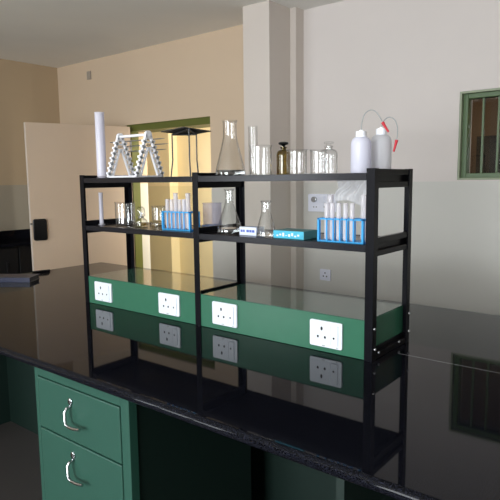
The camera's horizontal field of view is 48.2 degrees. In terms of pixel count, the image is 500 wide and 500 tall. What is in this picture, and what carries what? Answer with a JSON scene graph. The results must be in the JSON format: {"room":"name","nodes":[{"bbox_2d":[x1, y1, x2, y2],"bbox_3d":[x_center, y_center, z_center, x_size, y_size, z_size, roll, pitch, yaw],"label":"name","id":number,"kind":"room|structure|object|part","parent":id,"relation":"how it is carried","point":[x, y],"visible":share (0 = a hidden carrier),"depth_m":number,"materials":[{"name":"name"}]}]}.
{"room":"laboratory","nodes":[
{"label":"laboratory","id":0,"kind":"room"},
{"bbox_2d":[0,421,41,499],"bbox_3d":[-1.439,1.148,3.187,10.200,0.100,8.200,5,9,38],"label":"floor","id":1,"kind":"structure","parent":0,"point":[20,470],"depth_m":2.94,"materials":[{"name":"stone"}]},
{"bbox_2d":[0,229,32,273],"bbox_3d":[-3.056,0.435,4.647,0.436,0.988,3.790,5,9,38],"label":"bench","id":2,"kind":"object","parent":1,"relation":"on","point":[15,245],"visible":0.23,"depth_m":5.39,"materials":[{"name":"black stone"}]},
{"bbox_3d":[-2.458,0.375,5.123,0.018,0.735,0.730,5,9,38],"label":"cupboard door","id":3,"kind":"part","parent":2,"relation":"part of","materials":[{"name":"black"}]},
{"bbox_3d":[-1.992,0.297,5.700,0.018,0.735,0.730,5,9,38],"label":"cupboard door","id":4,"kind":"part","parent":2,"relation":"part of","materials":[{"name":"black"}]},
{"bbox_2d":[34,367,250,499],"bbox_3d":[-0.364,0.800,1.961,0.485,0.872,0.587,5,9,38],"label":"drawer pedestal","id":5,"kind":"object","parent":1,"relation":"on","point":[94,444],"visible":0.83,"depth_m":1.74,"materials":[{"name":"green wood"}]},
{"bbox_3d":[-0.545,0.517,1.702,0.030,0.059,0.093,-6,9,-34],"label":"handle","id":6,"kind":"part","parent":5,"relation":"part of","materials":[{"name":"silver metal"}]},
{"bbox_3d":[-0.542,0.691,1.724,0.030,0.059,0.093,-6,9,-34],"label":"handle","id":7,"kind":"part","parent":5,"relation":"part of","materials":[{"name":"silver metal"}]},
{"bbox_3d":[-0.526,0.515,1.739,0.423,0.171,0.030,5,9,38],"label":"drawer","id":8,"kind":"part","parent":5,"relation":"part of","materials":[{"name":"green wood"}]},
{"bbox_3d":[-0.523,0.744,1.768,0.423,0.280,0.030,5,9,38],"label":"drawer","id":9,"kind":"part","parent":5,"relation":"part of","materials":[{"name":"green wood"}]},
{"bbox_3d":[-0.515,0.793,1.770,0.485,0.796,0.030,5,9,38],"label":"frame","id":10,"kind":"part","parent":5,"relation":"part of","materials":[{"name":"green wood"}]},
{"bbox_2d":[0,262,499,499],"bbox_3d":[0.199,0.762,2.096,4.400,0.900,1.487,5,9,38],"label":"bench","id":11,"kind":"object","parent":1,"relation":"on","point":[420,420],"visible":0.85,"depth_m":1.64,"materials":[{"name":"black stone"}]},
{"bbox_3d":[-1.484,0.627,3.442,0.020,0.872,1.377,5,9,38],"label":"panel","id":12,"kind":"part","parent":11,"relation":"part of","materials":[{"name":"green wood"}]},
{"bbox_2d":[0,274,39,281],"bbox_3d":[-1.408,0.165,3.279,0.300,0.028,0.130,0,7,4],"label":"book","id":13,"kind":"object","parent":11,"relation":"on","point":[3,277],"visible":1,"depth_m":3.22,"materials":[{"name":"grey paper"}]},
{"bbox_2d":[32,269,49,272],"bbox_3d":[-1.335,0.135,3.573,0.110,0.012,0.012,-7,9,-39],"label":"marker pen","id":14,"kind":"object","parent":11,"relation":"on","point":[48,269],"visible":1,"depth_m":3.57,"materials":[{"name":"black"}]},
{"bbox_2d":[88,268,233,324],"bbox_3d":[-0.408,0.195,2.532,0.706,0.128,0.288,5,9,38],"label":"box","id":15,"kind":"object","parent":11,"relation":"on","point":[155,293],"visible":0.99,"depth_m":2.44,"materials":[{"name":"green metal"}]},
{"bbox_2d":[94,281,112,302],"bbox_3d":[-0.675,0.193,2.569,0.122,0.088,0.012,5,9,38],"label":"outlet","id":16,"kind":"object","parent":15,"relation":"attached to","point":[103,290],"depth_m":2.56,"materials":[{"name":"white plastic"}]},
{"bbox_3d":[-0.405,0.132,2.529,0.706,0.003,0.276,5,9,38],"label":"panel","id":17,"kind":"part","parent":15,"relation":"part of","materials":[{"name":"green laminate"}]},
{"bbox_2d":[158,292,179,316],"bbox_3d":[-0.334,0.223,2.298,0.122,0.088,0.012,5,9,38],"label":"outlet","id":18,"kind":"object","parent":15,"relation":"attached to","point":[168,302],"depth_m":2.29,"materials":[{"name":"white plastic"}]},
{"bbox_3d":[0.194,0.777,2.091,4.300,0.872,0.020,5,9,38],"label":"knee panel","id":19,"kind":"part","parent":11,"relation":"part of","materials":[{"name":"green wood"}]},
{"bbox_2d":[79,168,412,361],"bbox_3d":[-0.115,-0.013,2.276,1.496,0.600,0.284,5,9,38],"label":"rack","id":20,"kind":"object","parent":11,"relation":"on","point":[375,246],"visible":0.84,"depth_m":1.95,"materials":[{"name":"black metal"}]},
{"bbox_3d":[-0.768,-0.050,2.632,0.028,0.600,0.028,5,9,38],"label":"post","id":21,"kind":"part","parent":20,"relation":"part of","materials":[{"name":"black metal"}]},
{"bbox_2d":[94,112,106,177],"bbox_3d":[-0.690,-0.482,2.582,0.050,0.300,0.050,5,9,38],"label":"cylinder","id":22,"kind":"object","parent":20,"relation":"on","point":[99,116],"visible":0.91,"depth_m":2.57,"materials":[{"name":"white plastic"}]},
{"bbox_2d":[98,193,104,224],"bbox_3d":[-0.707,-0.196,2.654,0.031,0.152,0.031,5,9,38],"label":"cylinder","id":23,"kind":"object","parent":20,"relation":"on","point":[101,217],"visible":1,"depth_m":2.65,"materials":[{"name":"white plastic"}]},
{"bbox_3d":[-0.694,-0.331,2.699,0.016,0.058,0.278,5,9,38],"label":"rail","id":24,"kind":"part","parent":20,"relation":"part of","materials":[{"name":"black metal"}]},
{"bbox_3d":[-0.691,-0.122,2.726,0.016,0.058,0.278,5,9,38],"label":"rail","id":25,"kind":"part","parent":20,"relation":"part of","materials":[{"name":"black metal"}]},
{"bbox_2d":[115,201,132,225],"bbox_3d":[-0.585,-0.171,2.620,0.103,0.108,0.101,5,9,38],"label":"beaker","id":26,"kind":"object","parent":20,"relation":"on","point":[125,201],"visible":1,"depth_m":2.61,"materials":[{"name":"clear glass"}]},
{"bbox_3d":[-0.608,-0.077,2.830,0.028,0.600,0.028,5,9,38],"label":"post","id":27,"kind":"part","parent":20,"relation":"part of","materials":[{"name":"black metal"}]},
{"bbox_2d":[106,130,163,177],"bbox_3d":[-0.527,-0.433,2.548,0.207,0.207,0.167,5,9,38],"label":"stand","id":28,"kind":"object","parent":20,"relation":"on","point":[147,134],"visible":0.95,"depth_m":2.53,"materials":[{"name":"white plastic"}]},
{"bbox_3d":[-0.603,-0.439,2.609,0.012,0.207,0.167,5,9,38],"label":"frame","id":29,"kind":"part","parent":28,"relation":"part of","materials":[{"name":"white plastic"}]},
{"bbox_2d":[110,138,164,142],"bbox_3d":[-0.524,-0.504,2.576,0.380,0.005,0.005,5,9,38],"label":"pipette","id":30,"kind":"object","parent":28,"relation":"on","point":[155,138],"visible":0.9,"depth_m":2.56,"materials":[{"name":"clear glass"}]},
{"bbox_2d":[117,143,168,147],"bbox_3d":[-0.507,-0.481,2.575,0.380,0.005,0.005,5,9,38],"label":"pipette","id":31,"kind":"object","parent":28,"relation":"on","point":[162,143],"visible":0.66,"depth_m":2.54,"materials":[{"name":"clear glass"}]},
{"bbox_3d":[-0.451,-0.426,2.487,0.012,0.207,0.167,5,9,38],"label":"frame","id":32,"kind":"part","parent":28,"relation":"part of","materials":[{"name":"white plastic"}]},
{"bbox_2d":[83,176,191,182],"bbox_3d":[-0.408,-0.310,2.471,0.696,0.022,0.282,5,9,38],"label":"shelf","id":33,"kind":"object","parent":20,"relation":"attached to","point":[86,179],"depth_m":2.35,"materials":[{"name":"black metal"}]},
{"bbox_2d":[135,212,146,226],"bbox_3d":[-0.492,-0.151,2.522,0.062,0.091,0.062,5,9,38],"label":"glass lamp","id":34,"kind":"object","parent":20,"relation":"on","point":[140,216],"visible":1,"depth_m":2.51,"materials":[{"name":"clear glass"}]},
{"bbox_2d":[86,222,201,238],"bbox_3d":[-0.405,-0.094,2.499,0.696,0.022,0.282,5,9,38],"label":"shelf","id":35,"kind":"object","parent":20,"relation":"attached to","point":[91,227],"depth_m":2.45,"materials":[{"name":"black metal"}]},
{"bbox_2d":[149,221,168,225],"bbox_3d":[-0.423,-0.125,2.603,0.092,0.017,0.092,5,9,38],"label":"petri dish","id":36,"kind":"object","parent":20,"relation":"on","point":[149,221],"visible":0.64,"depth_m":2.59,"materials":[{"name":"clear glass"}]},
{"bbox_2d":[161,210,199,230],"bbox_3d":[-0.288,-0.122,2.322,0.166,0.078,0.060,5,9,38],"label":"test tube rack","id":37,"kind":"object","parent":20,"relation":"on","point":[171,212],"visible":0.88,"depth_m":2.31,"materials":[{"name":"blue plastic"}]},
{"bbox_3d":[-0.366,-0.125,2.352,0.007,0.068,0.010,5,9,38],"label":"corner post","id":38,"kind":"part","parent":37,"relation":"part of","materials":[{"name":"blue plastic"}]},
{"bbox_3d":[-0.287,-0.086,2.327,0.166,0.005,0.060,5,9,38],"label":"plate","id":39,"kind":"part","parent":37,"relation":"part of","materials":[{"name":"blue plastic"}]},
{"bbox_3d":[-0.288,-0.158,2.318,0.166,0.005,0.060,5,9,38],"label":"plate","id":40,"kind":"part","parent":37,"relation":"part of","materials":[{"name":"blue plastic"}]},
{"bbox_3d":[-0.241,-0.114,2.254,0.007,0.068,0.010,5,9,38],"label":"corner post","id":41,"kind":"part","parent":37,"relation":"part of","materials":[{"name":"blue plastic"}]},
{"bbox_2d":[170,128,198,176],"bbox_3d":[-0.279,-0.401,2.323,0.124,0.193,0.171,-1,7,-2],"label":"tripod stand","id":42,"kind":"object","parent":20,"relation":"on","point":[188,129],"visible":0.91,"depth_m":2.38,"materials":[{"name":"grey metal"}]},
{"bbox_3d":[-0.336,-0.403,2.398,0.020,0.179,0.006,5,9,38],"label":"leg","id":43,"kind":"part","parent":42,"relation":"part of","materials":[{"name":"grey metal"}]},
{"bbox_2d":[161,127,210,135],"bbox_3d":[-0.267,-0.495,2.333,0.148,0.019,0.148,6,10,43],"label":"wire gauze","id":44,"kind":"object","parent":42,"relation":"on","point":[197,131],"visible":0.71,"depth_m":2.32,"materials":[{"name":"grey metal"}]},
{"bbox_3d":[-0.242,-0.390,2.249,0.006,0.190,0.019,-3,7,-16],"label":"leg","id":45,"kind":"part","parent":42,"relation":"part of","materials":[{"name":"grey metal"}]},
{"bbox_3d":[-0.226,-0.404,2.402,0.006,0.179,0.019,2,8,20],"label":"leg","id":46,"kind":"part","parent":42,"relation":"part of","materials":[{"name":"grey metal"}]},
{"bbox_3d":[-0.200,0.000,2.180,0.028,0.600,0.028,5,9,38],"label":"post","id":47,"kind":"part","parent":20,"relation":"part of","materials":[{"name":"black metal"}]},
{"bbox_2d":[202,224,222,226],"bbox_3d":[-0.161,-0.102,2.406,0.092,0.014,0.092,5,9,38],"label":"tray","id":48,"kind":"object","parent":20,"relation":"on","point":[203,225],"visible":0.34,"depth_m":2.44,"materials":[{"name":"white plastic"}]},
{"bbox_3d":[-0.122,0.158,2.304,0.008,0.019,0.224,5,9,38],"label":"joint rail","id":49,"kind":"part","parent":20,"relation":"part of","materials":[{"name":"black metal"}]},
{"bbox_3d":[-0.125,-0.281,2.247,0.016,0.058,0.278,5,9,38],"label":"rail","id":50,"kind":"part","parent":20,"relation":"part of","materials":[{"name":"black metal"}]},
{"bbox_3d":[-0.122,-0.072,2.273,0.016,0.058,0.278,5,9,38],"label":"rail","id":51,"kind":"part","parent":20,"relation":"part of","materials":[{"name":"black metal"}]},
{"bbox_2d":[217,190,239,231],"bbox_3d":[-0.081,-0.152,2.176,0.100,0.170,0.100,5,9,38],"label":"flask","id":52,"kind":"object","parent":20,"relation":"on","point":[222,229],"visible":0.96,"depth_m":2.15,"materials":[{"name":"clear glass"}]},
{"bbox_2d":[215,121,245,175],"bbox_3d":[-0.077,-0.395,2.175,0.120,0.213,0.120,5,9,38],"label":"flask","id":53,"kind":"object","parent":20,"relation":"on","point":[218,172],"visible":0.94,"depth_m":2.14,"materials":[{"name":"clear glass"}]},
{"bbox_3d":[-0.039,-0.026,2.378,0.028,0.600,0.028,5,9,38],"label":"post","id":54,"kind":"part","parent":20,"relation":"part of","materials":[{"name":"black metal"}]},
{"bbox_2d":[239,226,263,235],"bbox_3d":[0.007,-0.072,2.088,0.080,0.031,0.050,5,9,38],"label":"carton","id":55,"kind":"object","parent":20,"relation":"on","point":[244,230],"visible":0.93,"depth_m":2.07,"materials":[{"name":"white cardboard"}]},
{"bbox_2d":[256,211,273,235],"bbox_3d":[0.058,-0.111,2.001,0.073,0.130,0.073,5,9,38],"label":"flask","id":56,"kind":"object","parent":20,"relation":"on","point":[259,233],"visible":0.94,"depth_m":1.99,"materials":[{"name":"clear glass"}]},
{"bbox_2d":[199,229,365,251],"bbox_3d":[0.167,-0.043,2.044,0.704,0.022,0.282,5,9,38],"label":"shelf","id":57,"kind":"object","parent":20,"relation":"attached to","point":[205,235],"depth_m":1.96,"materials":[{"name":"black metal"}]},
{"bbox_2d":[198,173,366,181],"bbox_3d":[0.164,-0.261,2.017,0.704,0.022,0.282,5,9,38],"label":"shelf","id":58,"kind":"object","parent":20,"relation":"attached to","point":[202,177],"depth_m":1.88,"materials":[{"name":"black metal"}]},
{"bbox_2d":[277,142,289,173],"bbox_3d":[0.124,-0.340,2.074,0.051,0.124,0.051,5,9,38],"label":"bottle","id":59,"kind":"object","parent":20,"relation":"on","point":[283,155],"visible":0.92,"depth_m":2.06,"materials":[{"name":"brown glass"}]},
{"bbox_2d":[273,228,316,239],"bbox_3d":[0.160,-0.057,1.965,0.128,0.028,0.089,5,9,38],"label":"carton","id":60,"kind":"object","parent":20,"relation":"on","point":[287,233],"visible":0.92,"depth_m":1.93,"materials":[{"name":"blue cardboard"}]},
{"bbox_2d":[317,217,365,243],"bbox_3d":[0.306,-0.065,1.816,0.168,0.078,0.060,5,9,38],"label":"test tube rack","id":61,"kind":"object","parent":20,"relation":"on","point":[340,240],"visible":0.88,"depth_m":1.81,"materials":[{"name":"blue plastic"}]},
{"bbox_3d":[0.228,-0.068,1.847,0.007,0.068,0.010,5,9,38],"label":"corner post","id":62,"kind":"part","parent":61,"relation":"part of","materials":[{"name":"blue plastic"}]},
{"bbox_3d":[0.306,-0.101,1.812,0.168,0.005,0.060,5,9,38],"label":"plate","id":63,"kind":"part","parent":61,"relation":"part of","materials":[{"name":"blue plastic"}]},
{"bbox_3d":[0.306,-0.029,1.821,0.168,0.005,0.060,5,9,38],"label":"plate","id":64,"kind":"part","parent":61,"relation":"part of","materials":[{"name":"blue plastic"}]},
{"bbox_3d":[0.353,-0.057,1.747,0.007,0.068,0.010,5,9,38],"label":"corner post","id":65,"kind":"part","parent":61,"relation":"part of","materials":[{"name":"blue plastic"}]},
{"bbox_2d":[334,180,365,207],"bbox_3d":[0.371,-0.199,2.013,0.147,0.104,0.022,5,9,38],"label":"plastic bag","id":66,"kind":"object","parent":20,"relation":"hanging from","point":[354,191],"visible":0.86,"depth_m":2.01,"materials":[{"name":"white"}]},
{"bbox_2d":[350,109,388,172],"bbox_3d":[0.377,-0.345,1.779,0.117,0.201,0.065,5,9,38],"label":"wash bottle","id":67,"kind":"object","parent":20,"relation":"on","point":[361,144],"visible":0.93,"depth_m":1.77,"materials":[{"name":"white plastic"}]},
{"bbox_3d":[0.374,0.051,1.724,0.028,0.600,0.028,5,9,38],"label":"post","id":68,"kind":"part","parent":20,"relation":"part of","materials":[{"name":"black metal"}]},
{"bbox_2d":[371,117,397,168],"bbox_3d":[0.447,-0.344,1.845,0.101,0.183,0.069,5,9,38],"label":"wash bottle","id":69,"kind":"object","parent":20,"relation":"on","point":[381,143],"visible":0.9,"depth_m":1.83,"materials":[{"name":"white plastic"}]},
{"bbox_3d":[0.460,0.318,1.857,0.016,0.033,0.278,5,9,38],"label":"rail","id":70,"kind":"part","parent":20,"relation":"part of","materials":[{"name":"black metal"}]},
{"bbox_3d":[0.456,-0.021,1.814,0.016,0.058,0.278,5,9,38],"label":"rail","id":71,"kind":"part","parent":20,"relation":"part of","materials":[{"name":"black metal"}]},
{"bbox_3d":[0.453,-0.230,1.788,0.016,0.058,0.278,5,9,38],"label":"rail","id":72,"kind":"part","parent":20,"relation":"part of","materials":[{"name":"black metal"}]},
{"bbox_3d":[0.534,0.024,1.923,0.028,0.600,0.028,5,9,38],"label":"post","id":73,"kind":"part","parent":20,"relation":"part of","materials":[{"name":"black metal"}]},
{"bbox_2d":[200,283,402,359],"bbox_3d":[0.166,0.246,2.076,0.719,0.128,0.288,5,9,38],"label":"box","id":74,"kind":"object","parent":11,"relation":"on","point":[333,324],"visible":0.98,"depth_m":1.96,"materials":[{"name":"green metal"}]},
{"bbox_2d":[212,301,237,327],"bbox_3d":[-0.097,0.243,2.109,0.122,0.088,0.012,5,9,38],"label":"outlet","id":75,"kind":"object","parent":74,"relation":"attached to","point":[224,313],"depth_m":2.10,"materials":[{"name":"white plastic"}]},
{"bbox_3d":[0.169,0.183,2.072,0.719,0.003,0.276,5,9,38],"label":"panel","id":76,"kind":"part","parent":74,"relation":"part of","materials":[{"name":"grey laminate"}]},
{"bbox_2d":[310,319,342,349],"bbox_3d":[0.249,0.277,1.835,0.122,0.088,0.012,5,9,38],"label":"outlet","id":77,"kind":"object","parent":74,"relation":"attached to","point":[325,334],"depth_m":1.83,"materials":[{"name":"white plastic"}]},
{"bbox_3d":[0.401,0.848,1.505,0.020,0.872,0.645,5,9,38],"label":"panel","id":78,"kind":"part","parent":11,"relation":"part of","materials":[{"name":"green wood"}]},
{"bbox_2d":[476,135,499,172],"bbox_3d":[2.526,0.041,4.091,1.600,1.780,0.518,5,9,38],"label":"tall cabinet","id":79,"kind":"object","parent":1,"relation":"on","point":[489,155],"visible":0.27,"depth_m":4.24,"materials":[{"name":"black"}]},
{"bbox_2d":[0,59,59,230],"bbox_3d":[-4.001,-0.313,3.893,0.200,2.682,6.000,5,9,38],"label":"wall","id":80,"kind":"structure","parent":0,"point":[28,92],"depth_m":5.71,"materials":[{"name":"beige paint"}]},
{"bbox_2d":[0,229,29,239],"bbox_3d":[-3.223,-0.025,4.720,0.020,0.088,3.790,5,9,38],"label":"backsplash","id":81,"kind":"structure","parent":80,"relation":"attached to","point":[21,233],"depth_m":5.72,"materials":[{"name":"black stone"}]},
{"bbox_2d":[0,0,343,67],"bbox_3d":[-1.471,-1.622,2.839,10.200,0.120,8.200,5,9,38],"label":"ceiling","id":82,"kind":"structure","parent":0,"point":[50,33],"depth_m":4.33,"materials":[{"name":"paint"}]},
{"bbox_2d":[243,0,290,286],"bbox_3d":[0.163,-0.396,4.172,0.233,2.682,0.352,5,9,38],"label":"column","id":83,"kind":"structure","parent":0,"point":[266,24],"depth_m":3.98,"materials":[{"name":"paint"}]},
{"bbox_2d":[57,0,499,314],"bbox_3d":[0.418,-0.545,5.336,10.200,2.682,1.800,5,9,38],"label":"wall","id":84,"kind":"structure","parent":0,"point":[410,62],"depth_m":3.80,"materials":[{"name":"paint"}]},
{"bbox_2d":[24,122,134,270],"bbox_3d":[-1.516,-0.151,5.150,0.962,1.968,0.060,-5,9,-34],"label":"door","id":85,"kind":"structure","parent":84,"relation":"in","point":[56,154],"depth_m":5.02,"materials":[{"name":"beige paint"}]},
{"bbox_2d":[87,71,90,79],"bbox_3d":[-1.627,-1.764,5.649,0.060,0.080,0.014,5,9,38],"label":"junction cover","id":86,"kind":"object","parent":84,"relation":"attached to","point":[88,72],"visible":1,"depth_m":5.64,"materials":[{"name":"beige plastic"}]},
{"bbox_2d":[147,132,179,272],"bbox_3d":[-1.980,-0.872,8.163,2.500,2.682,0.150,5,9,38],"label":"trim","id":87,"kind":"structure","parent":84,"relation":"attached to","point":[164,251],"depth_m":7.46,"materials":[{"name":"paint"}]},
{"bbox_2d":[127,116,209,267],"bbox_3d":[-0.678,-0.182,5.263,1.098,2.005,0.227,5,9,38],"label":"door frame","id":88,"kind":"structure","parent":84,"relation":"in","point":[201,122],"depth_m":5.39,"materials":[{"name":"yellow wood"}]},
{"bbox_2d":[290,7,303,288],"bbox_3d":[0.352,-0.399,4.182,0.050,2.682,0.100,5,9,38],"label":"trim","id":89,"kind":"structure","parent":84,"relation":"attached to","point":[296,14],"depth_m":4.10,"materials":[{"name":"paint"}]},
{"bbox_2d":[308,194,336,211],"bbox_3d":[0.524,-0.344,4.093,0.240,0.130,0.032,5,9,38],"label":"electrical outlet","id":90,"kind":"object","parent":84,"relation":"attached to","point":[316,202],"visible":0.96,"depth_m":4.09,"materials":[{"name":"white plastic"}]},
{"bbox_2d":[320,269,330,280],"bbox_3d":[0.559,0.185,4.151,0.090,0.084,0.011,5,9,38],"label":"wall outlet","id":91,"kind":"object","parent":84,"relation":"attached to","point":[325,274],"visible":1,"depth_m":4.14,"materials":[{"name":"white plastic"}]},
{"bbox_2d":[457,88,499,179],"bbox_3d":[1.870,-0.658,3.052,1.412,0.535,0.099,5,9,38],"label":"window","id":92,"kind":"structure","parent":84,"relation":"in","point":[466,97],"depth_m":3.44,"materials":[{"name":"green metal"}]},
{"bbox_2d":[177,97,497,276],"bbox_3d":[0.988,-0.630,5.963,10.100,2.682,0.100,5,9,38],"label":"wall","id":93,"kind":"structure","parent":0,"point":[185,198],"depth_m":7.20,"materials":[{"name":"paint"}]}
]}

